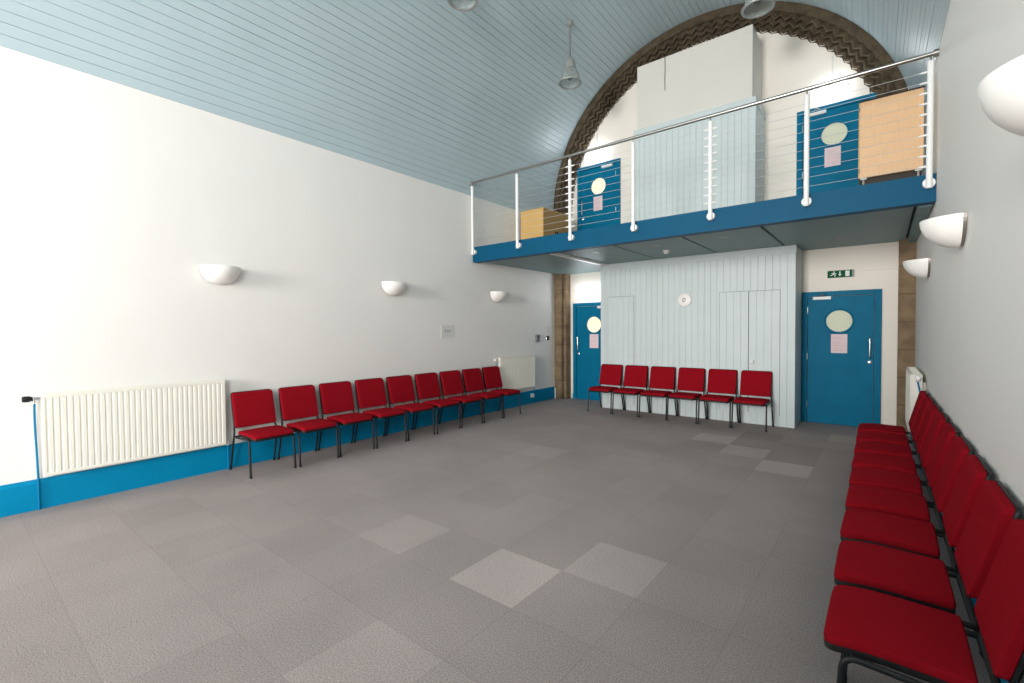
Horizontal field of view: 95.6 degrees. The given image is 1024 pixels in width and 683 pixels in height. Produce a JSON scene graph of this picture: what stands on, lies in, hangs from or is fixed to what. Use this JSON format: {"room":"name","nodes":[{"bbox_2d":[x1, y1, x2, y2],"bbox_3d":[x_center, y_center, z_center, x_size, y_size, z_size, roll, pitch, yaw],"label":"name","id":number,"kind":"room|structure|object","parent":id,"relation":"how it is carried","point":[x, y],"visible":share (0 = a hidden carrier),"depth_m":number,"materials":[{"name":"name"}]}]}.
{"room":"community hall","nodes":[
{"label":"community hall","id":0,"kind":"room"},
{"bbox_2d":[0,46,554,485],"bbox_3d":[-4.984,-0.488,3.424,0.300,4.016,19.140,1,2,39],"label":"wall","id":1,"kind":"structure","parent":0,"point":[114,196],"depth_m":5.19,"materials":[{"name":"paint"}]},
{"bbox_2d":[21,379,228,509],"bbox_3d":[-3.745,0.964,4.671,0.100,1.034,1.621,1,2,39],"label":"radiator","id":2,"kind":"object","parent":1,"relation":"attached to","point":[83,429],"visible":1,"depth_m":4.55,"materials":[{"name":"white metal"}]},
{"bbox_2d":[199,264,240,284],"bbox_3d":[-3.230,-0.742,5.191,0.225,0.200,0.410,1,2,39],"label":"wall light","id":3,"kind":"object","parent":1,"relation":"attached to","point":[215,274],"visible":1,"depth_m":5.12,"materials":[{"name":"white ceramic"}]},
{"bbox_2d":[0,386,554,517],"bbox_3d":[-4.929,1.389,3.265,0.022,0.270,18.870,1,2,39],"label":"baseboard","id":4,"kind":"structure","parent":1,"relation":"attached to","point":[20,497],"depth_m":5.03,"materials":[{"name":"blue paint"}]},
{"bbox_2d":[382,281,406,295],"bbox_3d":[-1.750,-0.798,7.040,0.225,0.200,0.410,1,2,39],"label":"wall light","id":5,"kind":"object","parent":1,"relation":"attached to","point":[393,288],"visible":1,"depth_m":6.95,"materials":[{"name":"beige"}]},
{"bbox_2d":[441,325,453,337],"bbox_3d":[-1.110,-0.169,8.024,0.007,0.215,0.305,1,2,39],"label":"notice","id":6,"kind":"object","parent":1,"relation":"attached to","point":[447,331],"visible":1,"depth_m":8.02,"materials":[{"name":"white paper"}]},
{"bbox_2d":[490,291,507,302],"bbox_3d":[-0.219,-0.856,8.952,0.225,0.200,0.410,1,2,39],"label":"wall light","id":7,"kind":"object","parent":1,"relation":"attached to","point":[497,296],"visible":1,"depth_m":8.85,"materials":[{"name":"beige"}]},
{"bbox_2d":[494,355,534,410],"bbox_3d":[0.075,0.818,9.443,0.100,1.034,1.311,1,2,39],"label":"radiator","id":8,"kind":"object","parent":1,"relation":"attached to","point":[516,372],"visible":0.87,"depth_m":9.40,"materials":[{"name":"white metal"}]},
{"bbox_2d":[535,335,539,341],"bbox_3d":[0.557,-0.069,10.072,0.052,0.150,0.120,1,2,39],"label":"keypad","id":9,"kind":"object","parent":1,"relation":"attached to","point":[537,337],"visible":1,"depth_m":10.04,"materials":[{"name":"grey plastic"}]},
{"bbox_2d":[0,0,949,211],"bbox_3d":[-2.355,-4.163,1.233,6.494,3.402,19.180,1,2,39],"label":"ceiling","id":10,"kind":"structure","parent":0,"point":[431,91],"depth_m":6.59,"materials":[{"name":"blue wood"}]},
{"bbox_2d":[447,0,478,11],"bbox_3d":[-0.638,-4.936,5.999,0.408,1.051,0.408,1,2,39],"label":"pendant lamp","id":11,"kind":"object","parent":10,"relation":"hanging from","point":[460,5],"visible":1,"depth_m":6.15,"materials":[{"name":"grey metal"}]},
{"bbox_2d":[558,20,581,89],"bbox_3d":[1.007,-4.998,8.037,0.408,1.051,0.408,1,2,39],"label":"pendant lamp","id":12,"kind":"object","parent":10,"relation":"hanging from","point":[570,79],"visible":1,"depth_m":8.00,"materials":[{"name":"grey metal"}]},
{"bbox_2d":[741,0,774,18],"bbox_3d":[3.282,-4.969,6.191,0.408,1.051,0.408,1,2,39],"label":"pendant lamp","id":13,"kind":"object","parent":10,"relation":"hanging from","point":[753,9],"visible":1,"depth_m":6.30,"materials":[{"name":"grey metal"}]},
{"bbox_2d":[0,398,990,682],"bbox_3d":[-2.158,1.655,1.227,7.500,0.200,19.740,1,2,39],"label":"floor","id":14,"kind":"structure","parent":0,"point":[555,540],"depth_m":3.12,"materials":[{"name":"grey carpet"}]},
{"bbox_2d":[229,389,296,478],"bbox_3d":[-2.844,1.022,5.301,0.586,0.884,0.508,1,2,39],"label":"chair","id":15,"kind":"object","parent":14,"relation":"on","point":[252,407],"visible":1,"depth_m":5.32,"materials":[{"name":"red fabric"}]},
{"bbox_2d":[277,385,339,466],"bbox_3d":[-2.505,1.009,5.710,0.586,0.884,0.508,1,2,38],"label":"chair","id":16,"kind":"object","parent":14,"relation":"on","point":[295,402],"visible":0.94,"depth_m":5.74,"materials":[{"name":"red fabric"}]},
{"bbox_2d":[318,381,374,456],"bbox_3d":[-2.185,0.997,6.127,0.586,0.884,0.508,1,2,39],"label":"chair","id":17,"kind":"object","parent":14,"relation":"on","point":[335,397],"visible":0.94,"depth_m":6.15,"materials":[{"name":"red fabric"}]},
{"bbox_2d":[354,378,406,448],"bbox_3d":[-1.850,0.984,6.538,0.586,0.884,0.508,1,2,39],"label":"chair","id":18,"kind":"object","parent":14,"relation":"on","point":[369,392],"visible":0.94,"depth_m":6.56,"materials":[{"name":"red fabric"}]},
{"bbox_2d":[385,375,434,440],"bbox_3d":[-1.522,0.971,6.953,0.586,0.884,0.508,1,2,39],"label":"chair","id":19,"kind":"object","parent":14,"relation":"on","point":[400,389],"visible":0.89,"depth_m":6.97,"materials":[{"name":"red fabric"}]},
{"bbox_2d":[414,372,460,433],"bbox_3d":[-1.183,0.959,7.366,0.586,0.884,0.508,1,2,38],"label":"chair","id":20,"kind":"object","parent":14,"relation":"on","point":[427,386],"visible":0.9,"depth_m":7.38,"materials":[{"name":"red fabric"}]},
{"bbox_2d":[439,370,482,427],"bbox_3d":[-0.852,0.946,7.775,0.586,0.884,0.508,1,2,39],"label":"chair","id":21,"kind":"object","parent":14,"relation":"on","point":[451,383],"visible":0.91,"depth_m":7.79,"materials":[{"name":"red fabric"}]},
{"bbox_2d":[462,368,502,422],"bbox_3d":[-0.521,0.933,8.193,0.586,0.884,0.508,1,2,38],"label":"chair","id":22,"kind":"object","parent":14,"relation":"on","point":[472,378],"visible":0.86,"depth_m":8.21,"materials":[{"name":"red fabric"}]},
{"bbox_2d":[482,366,520,417],"bbox_3d":[-0.195,0.921,8.612,0.586,0.884,0.508,1,2,38],"label":"chair","id":23,"kind":"object","parent":14,"relation":"on","point":[491,375],"visible":0.83,"depth_m":8.63,"materials":[{"name":"red fabric"}]},
{"bbox_2d":[554,212,570,398],"bbox_3d":[1.134,-0.801,10.591,0.290,4.200,0.294,1,2,39],"label":"pillar","id":24,"kind":"structure","parent":14,"relation":"on","point":[562,295],"depth_m":10.51,"materials":[{"name":"brown stone"}]},
{"bbox_2d":[587,364,623,413],"bbox_3d":[1.804,0.898,8.945,0.508,0.884,0.586,1,2,39],"label":"chair","id":25,"kind":"object","parent":14,"relation":"on","point":[610,374],"visible":0.9,"depth_m":9.00,"materials":[{"name":"red fabric"}]},
{"bbox_2d":[612,365,649,416],"bbox_3d":[2.205,0.903,8.624,0.508,0.884,0.586,1,2,39],"label":"chair","id":26,"kind":"object","parent":14,"relation":"on","point":[634,375],"visible":0.94,"depth_m":8.69,"materials":[{"name":"red fabric"}]},
{"bbox_2d":[638,366,676,420],"bbox_3d":[2.606,0.908,8.298,0.508,0.884,0.586,1,2,38],"label":"chair","id":27,"kind":"object","parent":14,"relation":"on","point":[661,377],"visible":0.94,"depth_m":8.37,"materials":[{"name":"red fabric"}]},
{"bbox_2d":[667,367,706,423],"bbox_3d":[3.005,0.913,7.983,0.508,0.884,0.586,1,2,39],"label":"chair","id":28,"kind":"object","parent":14,"relation":"on","point":[689,379],"visible":0.92,"depth_m":8.06,"materials":[{"name":"red fabric"}]},
{"bbox_2d":[698,369,738,427],"bbox_3d":[3.404,0.918,7.658,0.508,0.884,0.586,1,2,39],"label":"chair","id":29,"kind":"object","parent":14,"relation":"on","point":[724,381],"visible":0.92,"depth_m":7.73,"materials":[{"name":"red fabric"}]},
{"bbox_2d":[731,370,773,431],"bbox_3d":[3.803,0.924,7.338,0.508,0.884,0.586,1,2,39],"label":"chair","id":30,"kind":"object","parent":14,"relation":"on","point":[752,383],"visible":1,"depth_m":7.41,"materials":[{"name":"red fabric"}]},
{"bbox_2d":[857,390,928,441],"bbox_3d":[4.165,0.977,5.095,0.586,0.884,0.508,1,2,39],"label":"chair","id":31,"kind":"object","parent":14,"relation":"on","point":[873,427],"visible":0.52,"depth_m":5.02,"materials":[{"name":"red fabric"}]},
{"bbox_2d":[856,396,933,452],"bbox_3d":[3.832,0.989,4.669,0.586,0.884,0.508,1,2,39],"label":"chair","id":32,"kind":"object","parent":14,"relation":"on","point":[898,439],"visible":0.61,"depth_m":4.59,"materials":[{"name":"red fabric"}]},
{"bbox_2d":[854,403,940,473],"bbox_3d":[3.501,1.002,4.245,0.586,0.884,0.508,1,2,39],"label":"chair","id":33,"kind":"object","parent":14,"relation":"on","point":[890,449],"visible":0.64,"depth_m":4.17,"materials":[{"name":"red fabric"}]},
{"bbox_2d":[851,412,948,526],"bbox_3d":[3.169,1.015,3.821,0.586,0.884,0.508,1,2,39],"label":"chair","id":34,"kind":"object","parent":14,"relation":"on","point":[870,460],"visible":0.61,"depth_m":3.74,"materials":[{"name":"red fabric"}]},
{"bbox_2d":[849,422,958,561],"bbox_3d":[2.835,1.028,3.393,0.586,0.884,0.508,1,2,39],"label":"chair","id":35,"kind":"object","parent":14,"relation":"on","point":[865,476],"visible":0.65,"depth_m":3.31,"materials":[{"name":"red fabric"}]},
{"bbox_2d":[896,237,916,431],"bbox_3d":[5.852,-0.743,6.869,0.210,4.200,0.210,1,2,39],"label":"pillar","id":36,"kind":"structure","parent":14,"relation":"on","point":[906,281],"depth_m":6.82,"materials":[{"name":"brown stone"}]},
{"bbox_2d":[845,436,972,549],"bbox_3d":[2.503,1.041,2.967,0.586,0.884,0.508,1,2,39],"label":"chair","id":37,"kind":"object","parent":14,"relation":"on","point":[910,505],"visible":0.7,"depth_m":2.88,"materials":[{"name":"red fabric"}]},
{"bbox_2d":[840,455,991,657],"bbox_3d":[2.172,1.054,2.544,0.586,0.884,0.508,1,2,39],"label":"chair","id":38,"kind":"object","parent":14,"relation":"on","point":[902,533],"visible":0.73,"depth_m":2.45,"materials":[{"name":"red fabric"}]},
{"bbox_2d":[824,519,1023,682],"bbox_3d":[1.506,1.080,1.692,0.586,0.884,0.508,1,2,39],"label":"chair","id":39,"kind":"object","parent":14,"relation":"on","point":[922,642],"visible":1,"depth_m":1.63,"materials":[{"name":"red fabric"}]},
{"bbox_2d":[834,480,1020,661],"bbox_3d":[1.837,1.067,2.116,0.586,0.884,0.508,1,2,38],"label":"chair","id":40,"kind":"object","parent":14,"relation":"on","point":[920,579],"visible":0.74,"depth_m":2.02,"materials":[{"name":"red fabric"}]},
{"bbox_2d":[633,24,765,220],"bbox_3d":[3.351,-3.410,8.435,2.105,3.490,0.765,1,2,39],"label":"wall","id":41,"kind":"structure","parent":0,"point":[724,72],"depth_m":8.05,"materials":[{"name":"paint"}]},
{"bbox_2d":[600,245,801,427],"bbox_3d":[3.312,-0.116,8.544,3.377,2.900,0.801,1,2,39],"label":"wall","id":42,"kind":"structure","parent":0,"point":[744,312],"depth_m":7.99,"materials":[{"name":"grey wood"}]},
{"bbox_2d":[678,293,691,306],"bbox_3d":[3.062,-0.737,8.248,0.244,0.244,0.066,1,2,39],"label":"round wall fitting","id":43,"kind":"object","parent":42,"relation":"attached to","point":[684,300],"visible":1,"depth_m":8.23,"materials":[{"name":"white plastic"}]},
{"bbox_2d":[570,30,897,425],"bbox_3d":[3.808,-2.676,8.774,7.300,8.000,0.300,1,2,39],"label":"wall","id":44,"kind":"structure","parent":0,"point":[789,64],"depth_m":7.84,"materials":[{"name":"beige paint"}]},
{"bbox_2d":[570,272,600,289],"bbox_3d":[1.804,-1.435,10.211,1.200,0.525,0.020,1,2,39],"label":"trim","id":45,"kind":"structure","parent":44,"relation":"attached to","point":[590,280],"depth_m":10.33,"materials":[{"name":"beige paint"}]},
{"bbox_2d":[573,302,600,400],"bbox_3d":[1.772,0.224,10.199,1.044,2.160,0.199,1,2,39],"label":"door","id":46,"kind":"structure","parent":44,"relation":"in","point":[586,320],"depth_m":10.36,"materials":[{"name":"blue paint"}]},
{"bbox_2d":[590,334,597,347],"bbox_3d":[1.807,-0.009,10.224,0.215,0.305,0.002,1,2,39],"label":"paper notice","id":47,"kind":"object","parent":46,"relation":"attached to","point":[593,337],"visible":1,"depth_m":10.22,"materials":[{"name":"pink paper"}]},
{"bbox_2d":[576,289,600,293],"bbox_3d":[1.680,-1.101,10.253,0.640,0.063,0.085,1,2,39],"label":"strip light","id":48,"kind":"object","parent":44,"relation":"attached to","point":[585,291],"visible":0.8,"depth_m":10.20,"materials":[{"name":"white"}]},
{"bbox_2d":[587,133,606,157],"bbox_3d":[1.834,-4.280,10.059,0.460,0.488,0.085,1,2,39],"label":"strip light","id":49,"kind":"object","parent":44,"relation":"attached to","point":[602,151],"visible":1,"depth_m":10.05,"materials":[{"name":"white plastic"}]},
{"bbox_2d":[577,158,620,230],"bbox_3d":[1.841,-2.774,10.051,1.030,2.160,0.199,1,2,39],"label":"door","id":50,"kind":"structure","parent":44,"relation":"in","point":[613,208],"depth_m":10.06,"materials":[{"name":"blue paint"}]},
{"bbox_2d":[594,195,601,210],"bbox_3d":[1.867,-3.002,10.084,0.215,0.305,0.002,1,2,39],"label":"paper notice","id":51,"kind":"object","parent":50,"relation":"attached to","point":[597,204],"visible":0.95,"depth_m":10.08,"materials":[{"name":"pink paper"}]},
{"bbox_2d":[473,173,935,273],"bbox_3d":[2.644,-1.582,7.674,6.278,0.284,2.923,1,2,39],"label":"balcony","id":52,"kind":"object","parent":44,"relation":"attached to","point":[892,210],"visible":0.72,"depth_m":6.32,"materials":[{"name":"blue paint"}]},
{"bbox_2d":[521,207,567,239],"bbox_3d":[0.701,-2.172,9.702,0.582,0.990,0.926,1,2,39],"label":"base cabinet","id":53,"kind":"object","parent":52,"relation":"on","point":[549,214],"visible":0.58,"depth_m":9.38,"materials":[{"name":"brown wood"}]},
{"bbox_2d":[468,48,938,254],"bbox_3d":[1.696,-2.205,6.481,6.276,1.332,0.095,1,2,39],"label":"balcony railing","id":54,"kind":"object","parent":52,"relation":"on","point":[929,182],"visible":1,"depth_m":5.69,"materials":[{"name":"silver metal"}]},
{"bbox_2d":[858,85,924,184],"bbox_3d":[4.548,-2.237,5.590,0.593,1.268,0.545,1,2,39],"label":"cabinet","id":55,"kind":"object","parent":52,"relation":"on","point":[897,156],"visible":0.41,"depth_m":5.38,"materials":[{"name":"laminate"}]},
{"bbox_2d":[553,1,907,213],"bbox_3d":[3.455,-4.387,8.666,6.340,3.170,0.292,1,2,39],"label":"arch","id":56,"kind":"object","parent":44,"relation":"attached to","point":[847,39],"visible":0.74,"depth_m":8.14,"materials":[{"name":"stone"}]},
{"bbox_2d":[817,56,846,94],"bbox_3d":[5.120,-4.299,7.427,0.400,0.548,0.085,1,2,39],"label":"strip light","id":57,"kind":"object","parent":44,"relation":"attached to","point":[840,85],"visible":1,"depth_m":7.44,"materials":[{"name":"white plastic"}]},
{"bbox_2d":[796,93,876,194],"bbox_3d":[5.144,-2.732,7.409,1.050,2.160,0.199,1,2,39],"label":"door","id":58,"kind":"structure","parent":44,"relation":"in","point":[835,110],"depth_m":7.46,"materials":[{"name":"blue paint"}]},
{"bbox_2d":[824,145,840,167],"bbox_3d":[5.150,-2.971,7.457,0.215,0.305,0.002,1,2,39],"label":"paper notice","id":59,"kind":"object","parent":58,"relation":"attached to","point":[833,158],"visible":0.88,"depth_m":7.46,"materials":[{"name":"pink paper"}]},
{"bbox_2d":[827,269,853,277],"bbox_3d":[5.260,-1.084,7.428,0.349,0.114,0.022,1,2,39],"label":"exit sign","id":60,"kind":"object","parent":44,"relation":"attached to","point":[839,273],"visible":1,"depth_m":7.42,"materials":[{"name":"green plastic"}]},
{"bbox_2d":[801,289,881,426],"bbox_3d":[5.236,0.268,7.426,1.050,2.160,0.199,1,2,39],"label":"door","id":61,"kind":"structure","parent":44,"relation":"in","point":[836,388],"depth_m":7.45,"materials":[{"name":"blue paint"}]},
{"bbox_2d":[831,334,846,352],"bbox_3d":[5.258,0.034,7.462,0.215,0.305,0.002,1,2,39],"label":"paper notice","id":62,"kind":"object","parent":61,"relation":"attached to","point":[838,341],"visible":1,"depth_m":7.46,"materials":[{"name":"pink paper"}]},
{"bbox_2d":[833,338,843,350],"bbox_3d":[5.252,0.036,7.466,0.142,0.223,0.001,1,2,39],"label":"print","id":63,"kind":"object","parent":62,"relation":"attached to","point":[838,343],"depth_m":7.47,"materials":[{"name":"pink paper"}]},
{"bbox_2d":[802,242,898,274],"bbox_3d":[5.318,-1.380,7.399,1.400,0.545,0.020,1,2,39],"label":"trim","id":64,"kind":"structure","parent":44,"relation":"attached to","point":[881,256],"depth_m":7.34,"materials":[{"name":"beige paint"}]},
{"bbox_2d":[915,0,1023,519],"bbox_3d":[0.272,-0.544,-0.785,0.450,4.260,19.147,1,2,38],"label":"wall","id":65,"kind":"structure","parent":0,"point":[969,322],"depth_m":2.68,"materials":[{"name":"paint"}]},
{"bbox_2d":[905,367,925,435],"bbox_3d":[4.896,0.873,5.641,0.140,1.044,1.319,1,2,39],"label":"radiator","id":66,"kind":"object","parent":65,"relation":"attached to","point":[915,384],"visible":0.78,"depth_m":5.26,"materials":[{"name":"white metal"}]},
{"bbox_2d":[907,367,920,374],"bbox_3d":[4.918,0.354,5.684,0.086,0.010,1.200,1,2,39],"label":"grille","id":67,"kind":"object","parent":66,"relation":"attached to","point":[910,370],"depth_m":5.56,"materials":[{"name":"white metal"}]},
{"bbox_2d":[903,258,930,278],"bbox_3d":[4.501,-0.797,5.175,0.225,0.200,0.410,1,2,39],"label":"wall light","id":68,"kind":"object","parent":65,"relation":"attached to","point":[920,268],"visible":1,"depth_m":5.05,"materials":[{"name":"beige ceramic"}]},
{"bbox_2d":[919,213,966,247],"bbox_3d":[2.968,-0.737,3.214,0.225,0.200,0.410,1,2,39],"label":"wall light","id":69,"kind":"object","parent":65,"relation":"attached to","point":[948,231],"visible":1,"depth_m":3.09,"materials":[{"name":"beige ceramic"}]},
{"bbox_2d":[941,513,1008,682],"bbox_3d":[0.037,1.451,-0.671,0.022,0.270,18.932,1,2,38],"label":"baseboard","id":70,"kind":"structure","parent":65,"relation":"attached to","point":[972,599],"depth_m":2.52,"materials":[{"name":"blue paint"}]},
{"bbox_2d":[977,55,1023,136],"bbox_3d":[1.516,-0.681,1.354,0.225,0.200,0.410,1,2,39],"label":"wall light","id":71,"kind":"object","parent":65,"relation":"attached to","point":[1001,92],"visible":1,"depth_m":1.33,"materials":[{"name":"beige ceramic"}]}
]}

